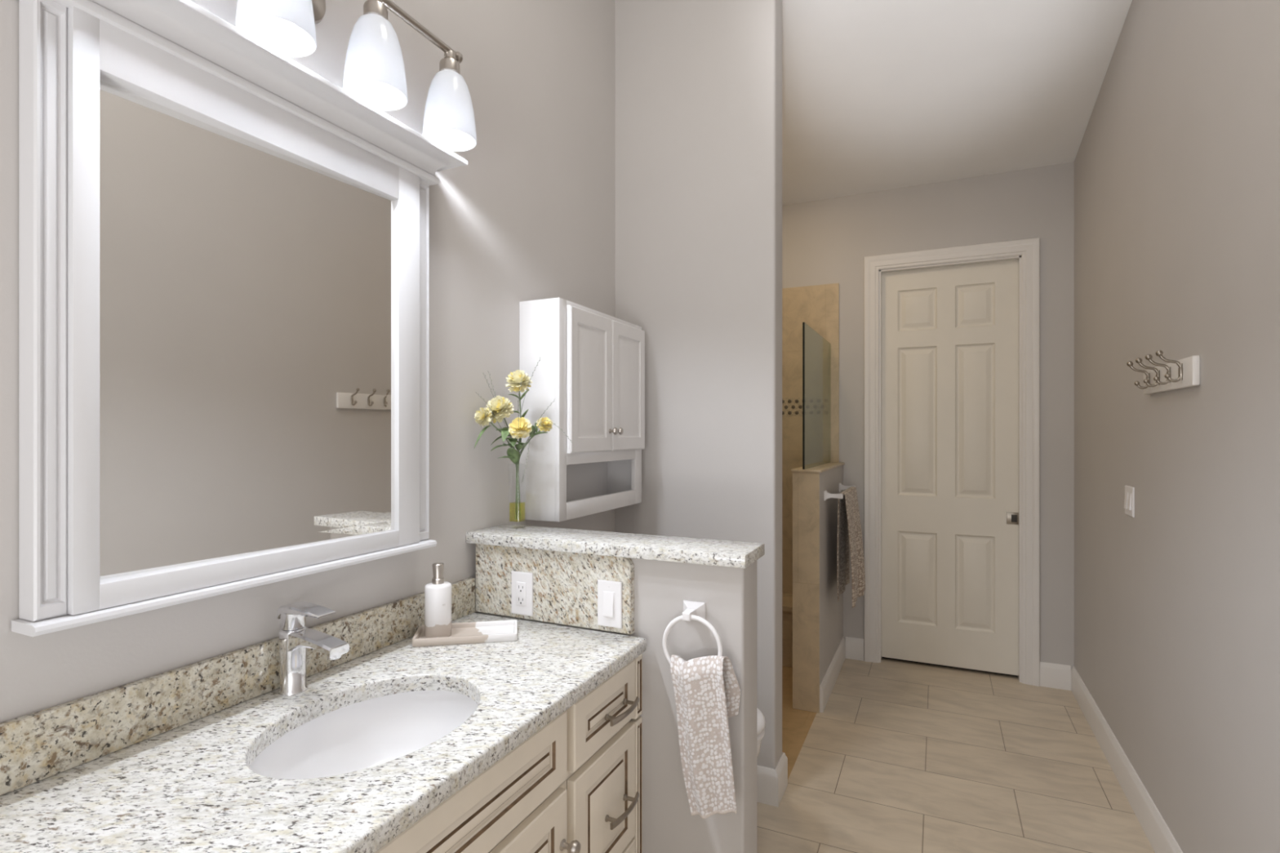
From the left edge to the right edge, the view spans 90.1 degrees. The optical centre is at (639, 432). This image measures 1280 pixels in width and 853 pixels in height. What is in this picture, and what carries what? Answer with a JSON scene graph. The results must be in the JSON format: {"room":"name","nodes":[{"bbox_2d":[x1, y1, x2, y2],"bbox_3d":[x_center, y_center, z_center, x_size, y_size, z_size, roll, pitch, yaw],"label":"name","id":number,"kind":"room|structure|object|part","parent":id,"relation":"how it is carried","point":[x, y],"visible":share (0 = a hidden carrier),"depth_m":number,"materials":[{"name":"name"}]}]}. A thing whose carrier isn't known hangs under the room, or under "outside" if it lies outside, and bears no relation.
{"room":"bathroom","nodes":[
{"label":"bathroom","id":0,"kind":"room"},
{"bbox_2d":[0,0,615,723],"bbox_3d":[-0.675,-0.460,1.676,0.100,3.800,6.268,0,0,25],"label":"wall","id":1,"kind":"structure","parent":0,"point":[531,213],"depth_m":1.86,"materials":[{"name":"beige paint"}]},
{"bbox_2d":[0,577,475,795],"bbox_3d":[-0.778,0.484,1.312,0.020,0.102,1.320,0,0,25],"label":"backsplash","id":2,"kind":"structure","parent":1,"relation":"attached to","point":[37,746],"depth_m":1.15,"materials":[{"name":"beige stone"}]},
{"bbox_2d":[11,0,467,636],"bbox_3d":[-0.720,-0.217,1.313,0.119,1.032,0.954,0,0,25],"label":"wall mirror","id":3,"kind":"object","parent":1,"relation":"attached to","point":[224,246],"visible":1,"depth_m":1.18,"materials":[{"name":"white paint"}]},
{"bbox_3d":[-0.741,0.291,1.323,0.072,0.016,0.826,0,0,25],"label":"sill","id":4,"kind":"part","parent":3,"relation":"part of","materials":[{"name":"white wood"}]},
{"bbox_3d":[-0.753,-0.169,1.310,0.003,0.825,0.625,0,0,27],"label":"glass","id":5,"kind":"part","parent":3,"relation":"part of","materials":[{"name":"white mirror"}]},
{"bbox_3d":[-0.720,-0.696,1.313,0.119,0.075,0.954,0,0,25],"label":"crown","id":6,"kind":"part","parent":3,"relation":"part of","materials":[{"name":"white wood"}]},
{"bbox_2d":[235,0,476,151],"bbox_3d":[-0.670,-0.894,1.349,0.185,0.262,0.856,0,0,25],"label":"vanity light","id":7,"kind":"object","parent":1,"relation":"attached to","point":[374,72],"visible":0.92,"depth_m":1.42,"materials":[{"name":"white glass"}]},
{"bbox_3d":[-0.698,-0.847,1.230,0.136,0.170,0.136,0,0,25],"label":"lamp shade","id":8,"kind":"part","parent":7,"relation":"part of","materials":[{"name":"white glass"}]},
{"bbox_3d":[-0.698,-0.848,1.230,0.064,0.150,0.064,0,0,25],"label":"bulb","id":9,"kind":"part","parent":7,"relation":"part of","materials":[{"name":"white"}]},
{"bbox_3d":[-0.598,-0.847,1.446,0.136,0.170,0.136,0,0,25],"label":"lamp shade","id":10,"kind":"part","parent":7,"relation":"part of","materials":[{"name":"white glass"}]},
{"bbox_2d":[363,0,387,19],"bbox_3d":[-0.598,-0.962,1.446,0.052,0.056,0.052,0,0,25],"label":"socket","id":11,"kind":"object","parent":7,"relation":"attached to","point":[378,8],"depth_m":1.42,"materials":[{"name":"silver metal"}]},
{"bbox_3d":[-0.598,-0.848,1.446,0.064,0.150,0.064,0,0,25],"label":"bulb","id":12,"kind":"part","parent":7,"relation":"part of","materials":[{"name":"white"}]},
{"bbox_3d":[-0.496,-0.847,1.665,0.136,0.170,0.136,0,0,25],"label":"lamp shade","id":13,"kind":"part","parent":7,"relation":"part of","materials":[{"name":"white glass"}]},
{"bbox_2d":[439,49,460,74],"bbox_3d":[-0.496,-0.962,1.665,0.052,0.056,0.052,0,0,25],"label":"socket","id":14,"kind":"object","parent":7,"relation":"attached to","point":[451,62],"depth_m":1.65,"materials":[{"name":"silver metal"}]},
{"bbox_3d":[-0.496,-0.848,1.665,0.064,0.150,0.064,0,0,25],"label":"bulb","id":15,"kind":"part","parent":7,"relation":"part of","materials":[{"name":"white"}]},
{"bbox_2d":[519,297,644,521],"bbox_3d":[-0.177,-0.075,2.383,0.204,0.728,0.636,0,0,25],"label":"upper cabinet","id":16,"kind":"object","parent":1,"relation":"attached to","point":[591,364],"visible":1,"depth_m":2.18,"materials":[{"name":"white paint"}]},
{"bbox_3d":[-0.172,-0.177,2.242,0.016,0.490,0.295,0,0,25],"label":"door","id":17,"kind":"part","parent":16,"relation":"part of","materials":[{"name":"white paint"}]},
{"bbox_3d":[-0.097,-0.006,2.349,0.030,0.027,0.027,0,0,25],"label":"knob","id":18,"kind":"part","parent":16,"relation":"part of","materials":[{"name":"silver metal"}]},
{"bbox_3d":[-0.079,-0.006,2.388,0.030,0.027,0.027,0,0,25],"label":"knob","id":19,"kind":"part","parent":16,"relation":"part of","materials":[{"name":"silver metal"}]},
{"bbox_3d":[-0.047,-0.177,2.512,0.016,0.490,0.291,0,0,25],"label":"door","id":20,"kind":"part","parent":16,"relation":"part of","materials":[{"name":"white paint"}]},
{"bbox_2d":[475,558,756,852],"bbox_3d":[-0.091,0.883,1.823,0.833,1.113,0.138,0,0,25],"label":"wall","id":21,"kind":"structure","parent":0,"point":[729,594],"depth_m":1.66,"materials":[{"name":"beige paint"}]},
{"bbox_2d":[475,543,634,635],"bbox_3d":[-0.252,0.431,1.808,0.512,0.208,0.024,0,0,25],"label":"backsplash","id":22,"kind":"structure","parent":21,"relation":"attached to","point":[565,584],"depth_m":1.79,"materials":[{"name":"beige stone"}]},
{"bbox_2d":[511,570,533,616],"bbox_3d":[-0.339,0.461,1.830,0.073,0.123,0.009,0,0,25],"label":"outlet","id":23,"kind":"object","parent":22,"relation":"attached to","point":[522,582],"visible":1,"depth_m":1.83,"materials":[{"name":"white plastic"}]},
{"bbox_2d":[515,582,526,605],"bbox_3d":[-0.340,0.461,1.828,0.033,0.066,0.004,0,0,25],"label":"receptacle","id":24,"kind":"object","parent":23,"relation":"attached to","point":[521,587],"depth_m":1.83,"materials":[{"name":"white plastic"}]},
{"bbox_2d":[597,579,622,628],"bbox_3d":[-0.083,0.459,1.709,0.073,0.123,0.012,0,0,25],"label":"light switch","id":25,"kind":"object","parent":22,"relation":"attached to","point":[609,593],"visible":1,"depth_m":1.71,"materials":[{"name":"white plastic"}]},
{"bbox_3d":[-0.083,0.459,1.709,0.035,0.068,0.002,0,0,25],"label":"switch frame","id":26,"kind":"part","parent":25,"relation":"part of","materials":[{"name":"white plastic"}]},
{"bbox_2d":[466,524,764,568],"bbox_3d":[-0.092,0.311,1.802,0.850,0.032,0.191,0,0,25],"label":"ledge","id":27,"kind":"object","parent":21,"relation":"on","point":[738,554],"visible":1,"depth_m":1.72,"materials":[{"name":"beige stone"}]},
{"bbox_2d":[511,502,524,528],"bbox_3d":[-0.381,0.195,1.985,0.043,0.199,0.043,0,0,25],"label":"vase","id":28,"kind":"object","parent":27,"relation":"on","point":[512,502],"visible":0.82,"depth_m":1.99,"materials":[{"name":"clear glass"}]},
{"bbox_2d":[474,391,516,519],"bbox_3d":[-0.433,0.074,1.923,0.163,0.389,0.061,0,0,-37],"label":"flower","id":29,"kind":"object","parent":28,"relation":"in","point":[482,416],"visible":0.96,"depth_m":1.89,"materials":[{"name":"yellow plant"}]},
{"bbox_3d":[-0.448,-0.055,1.917,0.006,0.131,0.110,0,0,40],"label":"grass blade","id":30,"kind":"part","parent":29,"relation":"part of","materials":[{"name":"plant"}]},
{"bbox_3d":[-0.424,0.107,1.947,0.017,0.323,0.124,0,0,39],"label":"stem","id":31,"kind":"part","parent":29,"relation":"part of","materials":[{"name":"green plant"}]},
{"bbox_2d":[484,371,517,519],"bbox_3d":[-0.421,0.040,1.948,0.100,0.458,0.090,0,0,9],"label":"flower","id":32,"kind":"object","parent":28,"relation":"in","point":[501,408],"visible":0.89,"depth_m":1.94,"materials":[{"name":"yellow plant"}]},
{"bbox_3d":[-0.430,-0.058,1.954,0.106,0.247,0.009,0,0,-35],"label":"grass blade","id":33,"kind":"part","parent":32,"relation":"part of","materials":[{"name":"plant"}]},
{"bbox_3d":[-0.422,-0.062,1.960,0.088,0.255,0.008,0,0,-28],"label":"grass blade","id":34,"kind":"part","parent":32,"relation":"part of","materials":[{"name":"plant"}]},
{"bbox_3d":[-0.405,0.099,1.966,0.062,0.341,0.017,0,0,-30],"label":"stem","id":35,"kind":"part","parent":32,"relation":"part of","materials":[{"name":"green plant"}]},
{"bbox_2d":[497,381,532,519],"bbox_3d":[-0.371,0.051,1.936,0.097,0.436,0.071,0,0,32],"label":"flower","id":36,"kind":"object","parent":28,"relation":"in","point":[521,428],"visible":0.98,"depth_m":1.93,"materials":[{"name":"yellow plant"}]},
{"bbox_3d":[-0.367,0.125,1.958,0.017,0.287,0.057,0,0,-16],"label":"stem","id":37,"kind":"part","parent":36,"relation":"part of","materials":[{"name":"green plant"}]},
{"bbox_3d":[-0.367,-0.051,1.931,0.011,0.233,0.102,0,0,-18],"label":"grass blade","id":38,"kind":"part","parent":36,"relation":"part of","materials":[{"name":"green plant"}]},
{"bbox_2d":[505,357,540,476],"bbox_3d":[-0.346,0.021,1.962,0.141,0.495,0.082,0,0,25],"label":"flower","id":39,"kind":"object","parent":28,"relation":"in","point":[517,376],"visible":0.84,"depth_m":1.96,"materials":[{"name":"yellow plant"}]},
{"bbox_3d":[-0.375,0.057,1.977,0.019,0.424,0.018,0,0,25],"label":"stem","id":40,"kind":"part","parent":39,"relation":"part of","materials":[{"name":"green plant"}]},
{"bbox_3d":[-0.337,-0.081,1.943,0.115,0.291,0.004,0,0,44],"label":"grass blade","id":41,"kind":"part","parent":39,"relation":"part of","materials":[{"name":"plant"}]},
{"bbox_2d":[518,400,571,519],"bbox_3d":[-0.283,0.084,1.919,0.232,0.369,0.078,0,0,25],"label":"flower","id":42,"kind":"object","parent":28,"relation":"in","point":[544,424],"visible":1,"depth_m":1.94,"materials":[{"name":"yellow plant"}]},
{"bbox_3d":[-0.351,0.085,1.948,0.029,0.132,0.082,0,0,-16],"label":"grass blade","id":43,"kind":"part","parent":42,"relation":"part of","materials":[{"name":"green plant"}]},
{"bbox_3d":[-0.331,0.120,1.964,0.108,0.297,0.017,0,0,31],"label":"stem","id":44,"kind":"part","parent":42,"relation":"part of","materials":[{"name":"green plant"}]},
{"bbox_3d":[-0.310,-0.017,1.925,0.011,0.166,0.176,0,0,-45],"label":"grass blade","id":45,"kind":"part","parent":42,"relation":"part of","materials":[{"name":"plant"}]},
{"bbox_3d":[-0.287,0.014,1.907,0.235,0.103,0.012,0,0,41],"label":"grass blade","id":46,"kind":"part","parent":42,"relation":"part of","materials":[{"name":"plant"}]},
{"bbox_2d":[662,600,722,664],"bbox_3d":[0.138,0.521,1.605,0.159,0.178,0.063,0,0,25],"label":"towel ring","id":47,"kind":"object","parent":21,"relation":"attached to","point":[692,611],"visible":0.77,"depth_m":1.61,"materials":[{"name":"white plastic"}]},
{"bbox_2d":[615,0,782,768],"bbox_3d":[0.237,-0.410,2.689,0.697,3.700,0.139,0,0,25],"label":"wall partition","id":48,"kind":"structure","parent":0,"point":[699,82],"depth_m":2.59,"materials":[{"name":"beige paint"}]},
{"bbox_2d":[756,752,787,807],"bbox_3d":[0.254,1.373,2.682,0.693,0.135,0.171,0,0,25],"label":"baseboard","id":49,"kind":"structure","parent":48,"relation":"attached to","point":[771,784],"depth_m":2.48,"materials":[{"name":"white paint"}]},
{"bbox_2d":[670,654,740,818],"bbox_3d":[0.156,0.737,1.561,0.180,0.392,0.077,0,0,25],"label":"hand towel","id":50,"kind":"object","parent":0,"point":[707,691],"visible":1,"depth_m":1.53,"materials":[{"name":"beige fabric"}]},
{"bbox_2d":[782,283,839,594],"bbox_3d":[0.964,0.239,4.253,0.693,2.401,0.012,0,0,25],"label":"tiled wall","id":51,"kind":"structure","parent":0,"point":[817,306],"depth_m":4.19,"materials":[{"name":"beige tile"}]},
{"bbox_2d":[782,592,792,667],"bbox_3d":[0.848,1.252,4.123,0.568,0.376,0.320,0,0,25],"label":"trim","id":52,"kind":"structure","parent":51,"relation":"attached to","point":[787,598],"depth_m":3.94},
{"bbox_2d":[782,396,828,416],"bbox_3d":[0.938,-0.170,4.258,0.618,0.124,0.001,0,0,25],"label":"trim","id":53,"kind":"structure","parent":51,"relation":"attached to","point":[822,398],"depth_m":4.18,"materials":[{"name":"beige tile"}]},
{"bbox_2d":[819,465,843,685],"bbox_3d":[1.058,0.822,3.723,0.125,1.236,0.893,0,0,25],"label":"wall","id":54,"kind":"structure","parent":0,"point":[831,611],"depth_m":3.60,"materials":[{"name":"beige paint"}]},
{"bbox_2d":[792,471,819,713],"bbox_3d":[0.861,0.822,3.316,0.136,1.236,0.012,0,0,25],"label":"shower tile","id":55,"kind":"structure","parent":54,"relation":"attached to","point":[806,486],"depth_m":3.31,"materials":[{"name":"beige tile"}]},
{"bbox_2d":[791,462,844,472],"bbox_3d":[1.049,0.197,3.716,0.155,0.014,0.913,0,0,25],"label":"cap","id":56,"kind":"object","parent":54,"relation":"on","point":[820,468],"visible":1,"depth_m":3.52,"materials":[{"name":"beige stone"}]},
{"bbox_2d":[802,322,830,469],"bbox_3d":[1.037,-0.192,3.720,0.010,0.764,0.892,0,0,25],"label":"frame","id":57,"kind":"structure","parent":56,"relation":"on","point":[803,323],"depth_m":3.31,"materials":[{"name":"white"}]},
{"bbox_2d":[819,635,845,712],"bbox_3d":[1.122,1.373,3.694,0.016,0.135,0.892,0,0,25],"label":"baseboard","id":58,"kind":"structure","parent":54,"relation":"attached to","point":[828,683],"depth_m":3.57,"materials":[{"name":"white paint"}]},
{"bbox_2d":[824,483,855,500],"bbox_3d":[1.156,0.337,3.675,0.094,0.052,0.610,0,0,25],"label":"towel bar","id":59,"kind":"object","parent":54,"relation":"attached to","point":[827,495],"visible":0.71,"depth_m":3.42,"materials":[{"name":"white metal"}]},
{"bbox_3d":[1.038,0.337,3.420,0.094,0.052,0.048,0,0,25],"label":"post","id":60,"kind":"part","parent":59,"relation":"part of","materials":[{"name":"white plastic"}]},
{"bbox_3d":[1.275,0.337,3.929,0.094,0.052,0.048,0,0,25],"label":"post","id":61,"kind":"part","parent":59,"relation":"part of","materials":[{"name":"white plastic"}]},
{"bbox_2d":[837,486,865,608],"bbox_3d":[1.211,0.630,3.651,0.119,0.608,0.513,0,0,25],"label":"bath towel","id":62,"kind":"object","parent":59,"relation":"hanging from","point":[849,526],"visible":1,"depth_m":3.63,"materials":[{"name":"grey fabric"}]},
{"bbox_2d":[782,161,1074,668],"bbox_3d":[1.575,-0.210,4.063,1.960,3.300,0.160,0,0,25],"label":"wall","id":63,"kind":"structure","parent":0,"point":[828,241],"depth_m":3.75,"materials":[{"name":"beige paint"}]},
{"bbox_2d":[845,636,863,661],"bbox_3d":[1.365,1.373,4.064,0.110,0.135,0.016,0,0,25],"label":"baseboard","id":64,"kind":"structure","parent":63,"relation":"attached to","point":[854,646],"depth_m":4.06,"materials":[{"name":"white paint"}]},
{"bbox_2d":[881,258,1018,675],"bbox_3d":[1.858,0.194,3.904,0.788,2.448,0.044,0,0,25],"label":"door","id":65,"kind":"structure","parent":63,"relation":"in","point":[950,334],"depth_m":3.88,"materials":[{"name":"beige paint"}]},
{"bbox_3d":[2.180,0.500,3.739,0.064,0.070,0.008,0,0,25],"label":"edge pull","id":66,"kind":"part","parent":65,"relation":"part of","materials":[{"name":"silver metal"}]},
{"bbox_2d":[863,237,1039,686],"bbox_3d":[1.871,0.165,3.893,0.946,2.550,0.147,0,0,25],"label":"door frame","id":67,"kind":"structure","parent":63,"relation":"attached to","point":[1028,249],"depth_m":3.71,"materials":[{"name":"white paint"}]},
{"bbox_2d":[1040,662,1071,690],"bbox_3d":[2.343,1.373,3.608,0.150,0.135,0.016,0,0,25],"label":"baseboard","id":68,"kind":"structure","parent":63,"relation":"attached to","point":[1056,676],"depth_m":3.60,"materials":[{"name":"white paint"}]},
{"bbox_2d":[756,657,1155,852],"bbox_3d":[0.263,1.490,1.250,2.160,0.100,6.288,0,0,25],"label":"floor","id":69,"kind":"structure","parent":0,"point":[900,757],"depth_m":2.71,"materials":[{"name":"beige tile"}]},
{"bbox_2d":[374,653,642,852],"bbox_3d":[-0.506,1.006,1.209,0.596,0.868,1.324,0,0,25],"label":"vanity cabinet","id":70,"kind":"object","parent":69,"relation":"on","point":[575,785],"visible":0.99,"depth_m":1.34,"materials":[{"name":"beige paint"}]},
{"bbox_2d":[0,613,646,852],"bbox_3d":[-0.525,0.553,1.193,0.580,0.036,1.320,0,0,25],"label":"countertop","id":71,"kind":"structure","parent":70,"relation":"on","point":[192,787],"depth_m":1.01,"materials":[{"name":"beige stone"}]},
{"bbox_2d":[276,600,349,696],"bbox_3d":[-0.669,0.444,1.302,0.164,0.181,0.052,0,0,25],"label":"faucet","id":72,"kind":"object","parent":71,"relation":"on","point":[295,637],"visible":1,"depth_m":1.30,"materials":[{"name":"silver metal"}]},
{"bbox_3d":[-0.684,0.379,1.309,0.124,0.050,0.047,0,0,25],"label":"lever","id":73,"kind":"part","parent":72,"relation":"part of","materials":[{"name":"silver metal"}]},
{"bbox_3d":[-0.652,0.428,1.294,0.126,0.043,0.046,0,0,25],"label":"spout","id":74,"kind":"part","parent":72,"relation":"part of","materials":[{"name":"silver metal"}]},
{"bbox_2d":[248,690,478,779],"bbox_3d":[-0.498,0.657,1.203,0.370,0.170,0.488,0,0,25],"label":"sink","id":75,"kind":"object","parent":71,"relation":"in","point":[372,732],"visible":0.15,"depth_m":1.35,"materials":[{"name":"white ceramic"}]},
{"bbox_2d":[412,619,517,647],"bbox_3d":[-0.453,0.525,1.677,0.259,0.020,0.125,0,0,-11],"label":"tray","id":76,"kind":"object","parent":71,"relation":"on","point":[484,632],"visible":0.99,"depth_m":1.66,"materials":[{"name":"white ceramic"}]},
{"bbox_2d":[424,562,451,638],"bbox_3d":[-0.526,0.434,1.665,0.067,0.187,0.067,0,0,25],"label":"soap dispenser","id":77,"kind":"object","parent":76,"relation":"on","point":[437,593],"visible":0.97,"depth_m":1.64,"materials":[{"name":"white ceramic"}]},
{"bbox_3d":[-0.222,1.042,1.233,0.020,0.572,0.280,0,0,25],"label":"door","id":78,"kind":"part","parent":70,"relation":"part of","materials":[{"name":"beige paint"}]},
{"bbox_3d":[-0.144,0.862,1.328,0.041,0.031,0.031,0,0,25],"label":"knob","id":79,"kind":"part","parent":70,"relation":"part of","materials":[{"name":"silver metal"}]},
{"bbox_3d":[-0.085,0.901,1.526,0.020,0.291,0.306,0,0,25],"label":"drawer","id":80,"kind":"part","parent":70,"relation":"part of","materials":[{"name":"beige paint"}]},
{"bbox_3d":[-0.085,0.661,1.526,0.020,0.149,0.306,0,0,25],"label":"drawer","id":81,"kind":"part","parent":70,"relation":"part of","materials":[{"name":"beige paint"}]},
{"bbox_3d":[-0.041,0.913,1.550,0.040,0.015,0.144,0,0,25],"label":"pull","id":82,"kind":"part","parent":70,"relation":"part of","materials":[{"name":"silver metal"}]},
{"bbox_3d":[-0.041,0.673,1.550,0.040,0.015,0.144,0,0,25],"label":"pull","id":83,"kind":"part","parent":70,"relation":"part of","materials":[{"name":"silver metal"}]},
{"bbox_3d":[-0.085,1.192,1.526,0.020,0.272,0.306,0,0,25],"label":"drawer","id":84,"kind":"part","parent":70,"relation":"part of","materials":[{"name":"beige paint"}]},
{"bbox_3d":[-0.010,1.042,1.688,0.020,0.572,0.036,0,0,25],"label":"corner post","id":85,"kind":"part","parent":70,"relation":"part of","materials":[{"name":"beige paint"}]},
{"bbox_3d":[-0.010,0.667,1.688,0.020,0.161,0.036,0,0,25],"label":"corner post","id":86,"kind":"part","parent":70,"relation":"part of","materials":[{"name":"beige paint"}]},
{"bbox_2d":[756,707,765,758],"bbox_3d":[0.070,1.022,2.257,0.744,0.834,0.414,0,0,25],"label":"toilet","id":87,"kind":"object","parent":69,"relation":"on","point":[761,724],"visible":0.06,"depth_m":2.10,"materials":[{"name":"white ceramic"}]},
{"bbox_3d":[0.111,1.223,2.238,0.630,0.434,0.364,0,0,25],"label":"bowl","id":88,"kind":"part","parent":87,"relation":"part of","materials":[{"name":"white ceramic"}]},
{"bbox_3d":[0.166,0.994,2.212,0.530,0.023,0.376,0,0,25],"label":"seat","id":89,"kind":"part","parent":87,"relation":"part of","materials":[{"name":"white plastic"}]},
{"bbox_3d":[0.166,0.963,2.212,0.532,0.035,0.378,0,0,25],"label":"lid","id":90,"kind":"part","parent":87,"relation":"part of","materials":[{"name":"white plastic"}]},
{"bbox_2d":[782,0,1132,205],"bbox_3d":[1.190,-1.693,3.238,1.960,0.389,1.901,0,0,25],"label":"ceiling","id":91,"kind":"structure","parent":0,"point":[877,95],"depth_m":3.05,"materials":[{"name":"white paint"}]},
{"bbox_2d":[1074,0,1279,852],"bbox_3d":[1.196,-0.460,0.815,0.100,3.800,6.288,0,0,25],"label":"wall","id":92,"kind":"structure","parent":0,"point":[1177,160],"depth_m":1.97,"materials":[{"name":"beige paint"}]},
{"bbox_2d":[1071,666,1182,852],"bbox_3d":[1.119,1.373,0.785,0.016,0.135,6.168,0,0,25],"label":"baseboard","id":93,"kind":"structure","parent":92,"relation":"attached to","point":[1162,840],"depth_m":2.54,"materials":[{"name":"white paint"}]},
{"bbox_2d":[1124,485,1134,517],"bbox_3d":[1.935,0.270,2.532,0.012,0.116,0.115,0,0,25],"label":"light switch","id":94,"kind":"object","parent":92,"relation":"attached to","point":[1129,502],"visible":1,"depth_m":2.51,"materials":[{"name":"white plastic"}]},
{"bbox_2d":[1126,350,1199,394],"bbox_3d":[1.691,-0.196,2.094,0.085,0.116,0.491,0,0,25],"label":"hook rack","id":95,"kind":"object","parent":92,"relation":"attached to","point":[1185,372],"visible":1,"depth_m":2.02,"materials":[{"name":"white paint"}]}
]}

